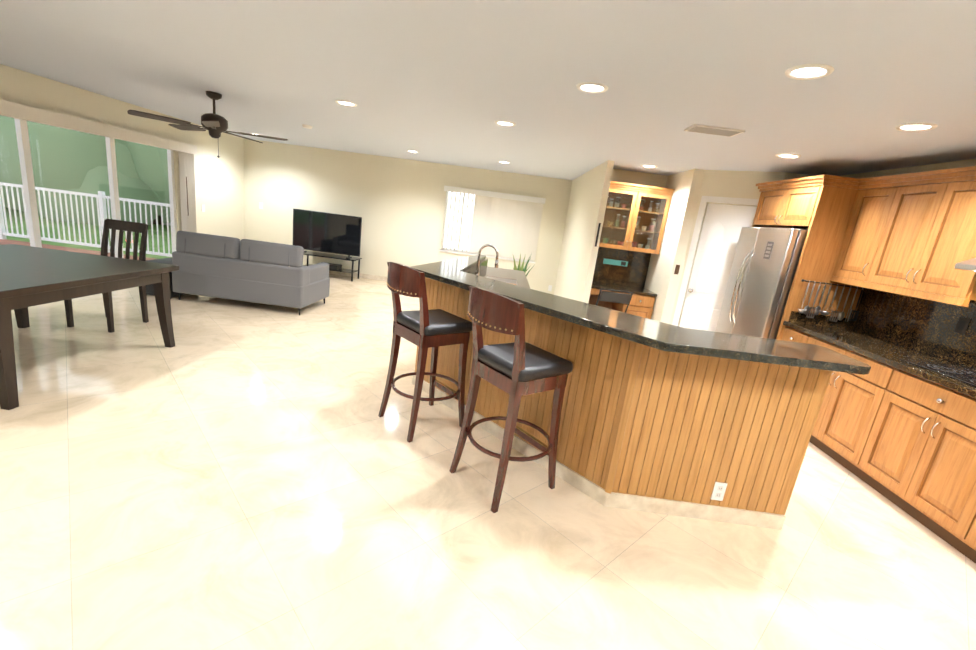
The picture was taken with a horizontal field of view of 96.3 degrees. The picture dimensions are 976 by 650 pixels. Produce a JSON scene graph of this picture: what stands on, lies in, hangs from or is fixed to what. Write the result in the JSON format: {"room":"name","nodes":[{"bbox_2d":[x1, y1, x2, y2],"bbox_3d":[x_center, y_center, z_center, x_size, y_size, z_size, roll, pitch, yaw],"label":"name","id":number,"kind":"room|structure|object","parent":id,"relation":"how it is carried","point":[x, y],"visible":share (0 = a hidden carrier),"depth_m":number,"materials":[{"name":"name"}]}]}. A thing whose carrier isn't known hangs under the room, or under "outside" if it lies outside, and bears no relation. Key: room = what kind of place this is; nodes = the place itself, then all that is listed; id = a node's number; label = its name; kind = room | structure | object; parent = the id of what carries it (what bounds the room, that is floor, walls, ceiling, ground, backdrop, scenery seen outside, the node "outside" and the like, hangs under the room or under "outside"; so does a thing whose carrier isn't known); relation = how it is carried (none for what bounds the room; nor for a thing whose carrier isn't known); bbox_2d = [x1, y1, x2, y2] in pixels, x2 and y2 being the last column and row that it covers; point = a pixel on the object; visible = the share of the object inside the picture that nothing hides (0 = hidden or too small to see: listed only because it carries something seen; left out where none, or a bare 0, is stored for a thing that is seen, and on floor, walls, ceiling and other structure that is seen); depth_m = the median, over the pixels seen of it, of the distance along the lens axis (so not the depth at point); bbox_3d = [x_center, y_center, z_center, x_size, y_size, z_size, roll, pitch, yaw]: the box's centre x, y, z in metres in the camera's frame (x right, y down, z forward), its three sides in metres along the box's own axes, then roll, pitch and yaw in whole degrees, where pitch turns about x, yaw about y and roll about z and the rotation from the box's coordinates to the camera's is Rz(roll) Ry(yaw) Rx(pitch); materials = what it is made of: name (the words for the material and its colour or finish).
{"room":"open-plan kitchen","nodes":[
{"label":"open-plan kitchen","id":0,"kind":"room"},
{"bbox_2d":[0,64,244,240],"bbox_3d":[-5.125,-1.203,3.593,0.120,2.400,10.820,7,14,0],"label":"wall","id":1,"kind":"structure","parent":0,"point":[219,188],"depth_m":6.94,"materials":[{"name":"beige paint"}]},
{"bbox_2d":[0,117,176,259],"bbox_3d":[-5.073,-1.454,5.400,0.060,2.030,3.250,7,14,0],"label":"door frame","id":2,"kind":"structure","parent":1,"relation":"attached to","point":[25,166],"depth_m":5.36,"materials":[{"name":"white"}]},
{"bbox_2d":[0,99,196,154],"bbox_3d":[-4.829,-2.391,5.264,0.126,0.140,3.690,7,14,0],"label":"valance","id":3,"kind":"object","parent":1,"relation":"attached to","point":[24,112],"visible":0.89,"depth_m":5.20,"materials":[{"name":"beige plastic"}]},
{"bbox_2d":[178,152,196,232],"bbox_3d":[-4.874,-1.818,7.133,0.115,1.870,0.224,7,14,0],"label":"door blinds","id":4,"kind":"object","parent":1,"relation":"attached to","point":[187,190],"visible":0.6,"depth_m":7.01,"materials":[{"name":"beige plastic"}]},
{"bbox_2d":[244,139,571,294],"bbox_3d":[-1.653,-2.044,8.763,6.470,2.400,0.120,7,14,0],"label":"wall","id":5,"kind":"structure","parent":0,"point":[397,205],"depth_m":8.62,"materials":[{"name":"beige paint"}]},
{"bbox_2d":[329,271,386,280],"bbox_3d":[-1.839,-0.919,8.976,6.390,0.085,0.012,7,14,0],"label":"baseboard","id":6,"kind":"structure","parent":5,"relation":"attached to","point":[369,276],"depth_m":8.98,"materials":[{"name":"stone"}]},
{"bbox_2d":[439,192,534,262],"bbox_3d":[0.060,-1.963,8.685,1.950,1.225,0.120,7,14,0],"label":"window","id":7,"kind":"structure","parent":5,"relation":"in","point":[456,250],"depth_m":8.77,"materials":[{"name":"white"}]},
{"bbox_2d":[441,185,545,260],"bbox_3d":[0.063,-1.988,8.601,1.970,1.215,0.090,7,14,0],"label":"window blinds","id":8,"kind":"object","parent":7,"relation":"attached to","point":[507,225],"visible":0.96,"depth_m":8.59,"materials":[{"name":"white"}]},
{"bbox_2d":[0,273,975,649],"bbox_3d":[-0.948,0.580,3.803,9.120,0.100,11.200,7,14,0],"label":"floor","id":9,"kind":"structure","parent":0,"point":[230,475],"depth_m":2.21,"materials":[{"name":"tile"}]},
{"bbox_2d":[0,244,178,409],"bbox_3d":[-3.632,-0.094,3.331,1.530,0.760,1.500,7,14,0],"label":"dining table","id":10,"kind":"object","parent":9,"relation":"on","point":[30,276],"visible":1,"depth_m":3.25,"materials":[{"name":"brown wood"}]},
{"bbox_2d":[64,219,148,332],"bbox_3d":[-3.787,-0.511,4.361,0.460,1.031,0.545,7,14,0],"label":"dining chair","id":11,"kind":"object","parent":9,"relation":"on","point":[121,226],"visible":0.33,"depth_m":4.48,"materials":[{"name":"brown wood"}]},
{"bbox_2d":[146,258,184,298],"bbox_3d":[-4.244,-0.631,5.841,0.400,0.440,0.560,7,14,0],"label":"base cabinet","id":12,"kind":"object","parent":9,"relation":"on","point":[149,289],"visible":0.23,"depth_m":5.63,"materials":[{"name":"grey"}]},
{"bbox_2d":[172,231,329,314],"bbox_3d":[-3.149,-0.748,5.944,1.680,0.887,0.920,7,14,0],"label":"sofa","id":13,"kind":"object","parent":9,"relation":"on","point":[247,270],"visible":1,"depth_m":5.50,"materials":[{"name":"grey fabric"}]},
{"bbox_2d":[303,251,361,280],"bbox_3d":[-3.116,-1.161,8.593,1.120,0.419,0.460,7,14,0],"label":"tv stand","id":14,"kind":"object","parent":9,"relation":"on","point":[335,267],"visible":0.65,"depth_m":8.49,"materials":[{"name":"black glass"}]},
{"bbox_2d":[293,208,361,257],"bbox_3d":[-3.110,-1.755,8.437,1.320,0.800,0.240,7,14,0],"label":"television","id":15,"kind":"object","parent":14,"relation":"on","point":[326,232],"visible":0.85,"depth_m":8.41,"materials":[{"name":"black plastic"}]},
{"bbox_2d":[378,262,471,442],"bbox_3d":[-0.428,0.155,3.119,0.658,1.175,0.654,7,14,0],"label":"bar stool","id":16,"kind":"object","parent":9,"relation":"on","point":[424,328],"visible":0.98,"depth_m":2.98,"materials":[{"name":"brown wood"}]},
{"bbox_2d":[449,287,572,512],"bbox_3d":[0.152,0.378,2.524,0.658,1.175,0.649,7,14,0],"label":"bar stool","id":17,"kind":"object","parent":9,"relation":"on","point":[517,368],"visible":1,"depth_m":2.36,"materials":[{"name":"brown wood"}]},
{"bbox_2d":[513,252,531,276],"bbox_3d":[0.601,-0.847,7.992,0.441,1.022,0.488,7,14,0],"label":"snake plant","id":18,"kind":"object","parent":9,"relation":"on","point":[521,267],"visible":0.12,"depth_m":7.96,"materials":[{"name":"green plant"}]},
{"bbox_2d":[596,288,632,312],"bbox_3d":[1.604,-0.081,5.844,0.422,0.834,0.487,7,14,0],"label":"folding chair","id":19,"kind":"object","parent":9,"relation":"on","point":[614,297],"visible":0.48,"depth_m":5.62,"materials":[{"name":"black metal"}]},
{"bbox_2d":[412,328,830,529],"bbox_3d":[0.609,0.149,3.977,2.467,1.030,3.238,7,14,0],"label":"kitchen island","id":20,"kind":"object","parent":9,"relation":"on","point":[658,417],"depth_m":2.47,"materials":[{"name":"maple"},{"name":"granite"},{"name":"travertine"}]},
{"bbox_2d":[411,252,870,374],"bbox_3d":[0.651,-0.338,3.722,2.553,0.040,3.460,7,14,0],"label":"island countertop","id":21,"kind":"structure","parent":20,"relation":"on","point":[448,282],"depth_m":2.47,"materials":[{"name":"black stone"}]},
{"bbox_2d":[710,481,727,500],"bbox_3d":[1.318,0.950,2.494,0.070,0.115,0.010,7,14,0],"label":"outlet","id":22,"kind":"object","parent":20,"relation":"attached to","point":[718,489],"depth_m":2.49,"materials":[{"name":"white plastic"}]},
{"bbox_2d":[588,181,674,318],"bbox_3d":[1.901,-0.833,6.167,0.920,2.192,0.612,7,14,0],"label":"hutch cabinet","id":23,"kind":"object","parent":9,"relation":"on","point":[634,223],"visible":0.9,"depth_m":6.18,"materials":[{"name":"brown wood"}]},
{"bbox_2d":[715,227,807,339],"bbox_3d":[3.054,-0.095,4.658,0.841,1.780,0.895,7,14,0],"label":"refrigerator","id":24,"kind":"object","parent":9,"relation":"on","point":[762,274],"visible":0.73,"depth_m":4.40,"materials":[{"name":"silver metal"}]},
{"bbox_2d":[781,324,800,341],"bbox_3d":[3.081,0.516,4.073,0.630,0.889,0.406,7,14,0],"label":"base cabinet","id":25,"kind":"object","parent":9,"relation":"on","point":[789,334],"depth_m":4.06,"materials":[{"name":"brown wood"}]},
{"bbox_2d":[797,332,880,466],"bbox_3d":[3.059,0.651,3.519,0.630,0.889,0.984,7,14,0],"label":"base cabinet","id":26,"kind":"object","parent":9,"relation":"on","point":[846,396],"depth_m":3.39,"materials":[{"name":"brown wood"}]},
{"bbox_2d":[845,364,975,539],"bbox_3d":[3.028,0.843,2.733,0.630,0.889,0.884,7,14,0],"label":"base cabinet","id":27,"kind":"object","parent":9,"relation":"on","point":[896,425],"depth_m":2.77,"materials":[{"name":"brown wood"}]},
{"bbox_2d":[783,320,975,399],"bbox_3d":[3.076,0.384,2.662,0.658,0.041,3.083,7,14,0],"label":"countertop","id":28,"kind":"structure","parent":27,"relation":"on","point":[883,351],"depth_m":3.36,"materials":[{"name":"black stone"}]},
{"bbox_2d":[897,352,975,387],"bbox_3d":[3.113,0.345,2.669,0.510,0.039,0.781,7,14,0],"label":"cooktop","id":29,"kind":"object","parent":28,"relation":"in","point":[965,370],"depth_m":2.98,"materials":[{"name":"black glass"}]},
{"bbox_2d":[944,468,975,562],"bbox_3d":[2.997,1.035,1.946,0.630,0.889,0.983,7,14,0],"label":"base cabinet","id":30,"kind":"object","parent":9,"relation":"on","point":[961,535],"depth_m":2.46,"materials":[{"name":"brown wood"}]},
{"bbox_2d":[0,0,975,179],"bbox_3d":[-0.639,-1.827,3.203,9.120,0.100,11.200,7,14,0],"label":"ceiling","id":31,"kind":"structure","parent":0,"point":[449,82],"depth_m":2.76,"materials":[{"name":"white paint"}]},
{"bbox_2d":[127,91,287,157],"bbox_3d":[-2.810,-2.067,4.553,1.351,0.620,1.333,7,14,0],"label":"ceiling fan","id":32,"kind":"object","parent":31,"relation":"hanging from","point":[214,124],"visible":1,"depth_m":4.44,"materials":[{"name":"brown metal"}]},
{"bbox_2d":[302,124,312,128],"bbox_3d":[-2.400,-2.634,5.805,0.130,0.030,0.130,7,14,0],"label":"smoke detector","id":33,"kind":"object","parent":31,"relation":"attached to","point":[307,126],"visible":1,"depth_m":5.77,"materials":[{"name":"white plastic"}]},
{"bbox_2d":[335,100,356,106],"bbox_3d":[-1.335,-2.087,4.115,0.200,0.010,0.200,7,14,0],"label":"recessed light","id":34,"kind":"object","parent":31,"relation":"in","point":[346,103],"visible":0.98,"depth_m":4.11,"materials":[{"name":"white"}]},
{"bbox_2d":[495,120,515,126],"bbox_3d":[0.163,-1.891,4.104,0.200,0.010,0.200,7,14,0],"label":"recessed light","id":35,"kind":"object","parent":31,"relation":"in","point":[504,123],"visible":0.98,"depth_m":4.09,"materials":[{"name":"white"}]},
{"bbox_2d":[576,82,607,92],"bbox_3d":[0.655,-1.491,2.750,0.200,0.010,0.200,7,14,0],"label":"recessed light","id":36,"kind":"object","parent":31,"relation":"in","point":[590,87],"visible":1,"depth_m":2.74,"materials":[{"name":"white"}]},
{"bbox_2d":[641,165,656,167],"bbox_3d":[2.033,-2.003,5.517,0.200,0.010,0.200,7,14,0],"label":"recessed light","id":37,"kind":"object","parent":31,"relation":"in","point":[650,166],"visible":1,"depth_m":5.51,"materials":[{"name":"white"}]},
{"bbox_2d":[684,124,744,136],"bbox_3d":[1.751,-1.507,3.393,0.380,0.016,0.200,7,14,0],"label":"ceiling vent","id":38,"kind":"object","parent":31,"relation":"in","point":[713,130],"visible":1,"depth_m":3.35,"materials":[{"name":"white metal"}]},
{"bbox_2d":[776,153,800,157],"bbox_3d":[2.705,-1.524,3.939,0.200,0.010,0.200,7,14,0],"label":"recessed light","id":39,"kind":"object","parent":31,"relation":"in","point":[786,155],"visible":0.96,"depth_m":3.93,"materials":[{"name":"white"}]},
{"bbox_2d":[785,64,833,79],"bbox_3d":[1.542,-1.216,2.103,0.200,0.010,0.200,7,14,0],"label":"recessed light","id":40,"kind":"object","parent":31,"relation":"in","point":[807,71],"visible":0.98,"depth_m":2.10,"materials":[{"name":"white"}]},
{"bbox_2d":[895,123,937,131],"bbox_3d":[2.647,-1.224,2.706,0.200,0.010,0.200,7,14,0],"label":"recessed light","id":41,"kind":"object","parent":31,"relation":"in","point":[911,127],"visible":0.98,"depth_m":2.70,"materials":[{"name":"white"}]},
{"bbox_2d":[554,160,613,302],"bbox_3d":[1.458,-1.276,7.283,0.080,2.400,3.120,7,14,0],"label":"wall","id":42,"kind":"structure","parent":0,"point":[588,198],"depth_m":6.52,"materials":[{"name":"beige paint"}]},
{"bbox_2d":[595,223,600,246],"bbox_3d":[1.430,-1.175,5.697,0.025,0.300,0.007,7,14,0],"label":"bar","id":43,"kind":"object","parent":42,"relation":"attached to","point":[598,230],"visible":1,"depth_m":5.69,"materials":[{"name":"black plastic"}]},
{"bbox_2d":[611,169,667,281],"bbox_3d":[1.987,-1.011,6.492,1.050,2.400,0.100,7,14,0],"label":"wall","id":44,"kind":"structure","parent":0,"point":[639,178],"depth_m":6.18,"materials":[{"name":"beige paint"}]},
{"bbox_2d":[644,169,704,323],"bbox_3d":[2.429,-0.833,6.004,0.120,2.400,0.900,7,14,0],"label":"wall","id":45,"kind":"structure","parent":0,"point":[662,281],"depth_m":5.67,"materials":[{"name":"beige paint"}]},
{"bbox_2d":[674,265,679,273],"bbox_3d":[2.409,-0.706,5.567,0.050,0.120,0.007,7,14,0],"label":"light switch","id":46,"kind":"object","parent":45,"relation":"attached to","point":[677,267],"visible":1,"depth_m":5.56,"materials":[{"name":"brown"}]},
{"bbox_2d":[669,170,785,325],"bbox_3d":[2.816,-0.619,5.344,0.839,2.400,0.100,19,18,38],"label":"wall","id":47,"kind":"structure","parent":0,"point":[731,184],"depth_m":5.15,"materials":[{"name":"beige paint"}]},
{"bbox_2d":[672,196,758,325],"bbox_3d":[2.760,-0.468,5.336,0.760,2.100,0.016,19,18,38],"label":"door frame","id":48,"kind":"structure","parent":47,"relation":"attached to","point":[697,229],"depth_m":5.40,"materials":[{"name":"white wood"}]},
{"bbox_2d":[679,203,756,331],"bbox_3d":[2.785,-0.441,5.387,0.507,2.014,0.410,7,14,0],"label":"pantry door","id":49,"kind":"structure","parent":47,"relation":"in","point":[723,224],"depth_m":5.34,"materials":[{"name":"white paint"}]},
{"bbox_2d":[784,172,811,179],"bbox_3d":[3.321,-0.491,5.094,0.450,2.400,0.100,7,14,0],"label":"wall","id":50,"kind":"structure","parent":0,"point":[790,175],"depth_m":4.76,"materials":[{"name":"beige paint"}]},
{"bbox_2d":[713,159,975,206],"bbox_3d":[3.540,-0.059,3.471,0.120,2.400,11.200,7,14,0],"label":"wall","id":51,"kind":"structure","parent":0,"point":[945,165],"depth_m":3.72,"materials":[{"name":"beige paint"}]},
{"bbox_2d":[752,182,855,233],"bbox_3d":[3.291,-1.154,4.386,0.650,0.388,0.918,7,14,0],"label":"upper cabinet","id":52,"kind":"object","parent":51,"relation":"attached to","point":[814,207],"depth_m":4.04,"materials":[{"name":"brown wood"}]},
{"bbox_2d":[828,182,887,281],"bbox_3d":[3.391,-0.763,3.724,0.341,0.798,0.452,7,14,0],"label":"upper cabinet","id":53,"kind":"object","parent":51,"relation":"attached to","point":[869,198],"depth_m":3.81,"materials":[{"name":"brown wood"}]},
{"bbox_2d":[798,279,865,321],"bbox_3d":[3.161,-0.212,4.048,0.594,0.350,0.113,7,14,0],"label":"utensil rail","id":54,"kind":"object","parent":53,"relation":"attached to","point":[817,311],"visible":0.98,"depth_m":4.05,"materials":[{"name":"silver metal"}]},
{"bbox_2d":[856,174,975,301],"bbox_3d":[3.371,-0.635,3.198,0.341,0.798,0.871,7,14,0],"label":"upper cabinet","id":55,"kind":"object","parent":51,"relation":"attached to","point":[911,234],"depth_m":3.18,"materials":[{"name":"brown wood"}]},
{"bbox_2d":[954,252,975,297],"bbox_3d":[3.234,-0.308,2.443,0.475,0.138,0.744,7,14,0],"label":"range hood","id":56,"kind":"object","parent":55,"relation":"attached to","point":[970,264],"depth_m":2.76,"materials":[{"name":"silver metal"}]},
{"bbox_2d":[954,316,970,334],"bbox_3d":[3.437,0.003,3.168,0.008,0.120,0.075,7,14,0],"label":"outlet","id":57,"kind":"object","parent":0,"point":[962,325],"visible":1,"depth_m":3.16,"materials":[{"name":"brown metal"}]},
{"label":"outside","id":58,"kind":"structure","parent":0,"visible":0},
{"bbox_2d":[0,115,474,259],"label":"window","id":59,"kind":"structure","parent":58,"point":[134,193],"depth_m":11.05,"materials":[{"name":"clear glass"}]}
]}

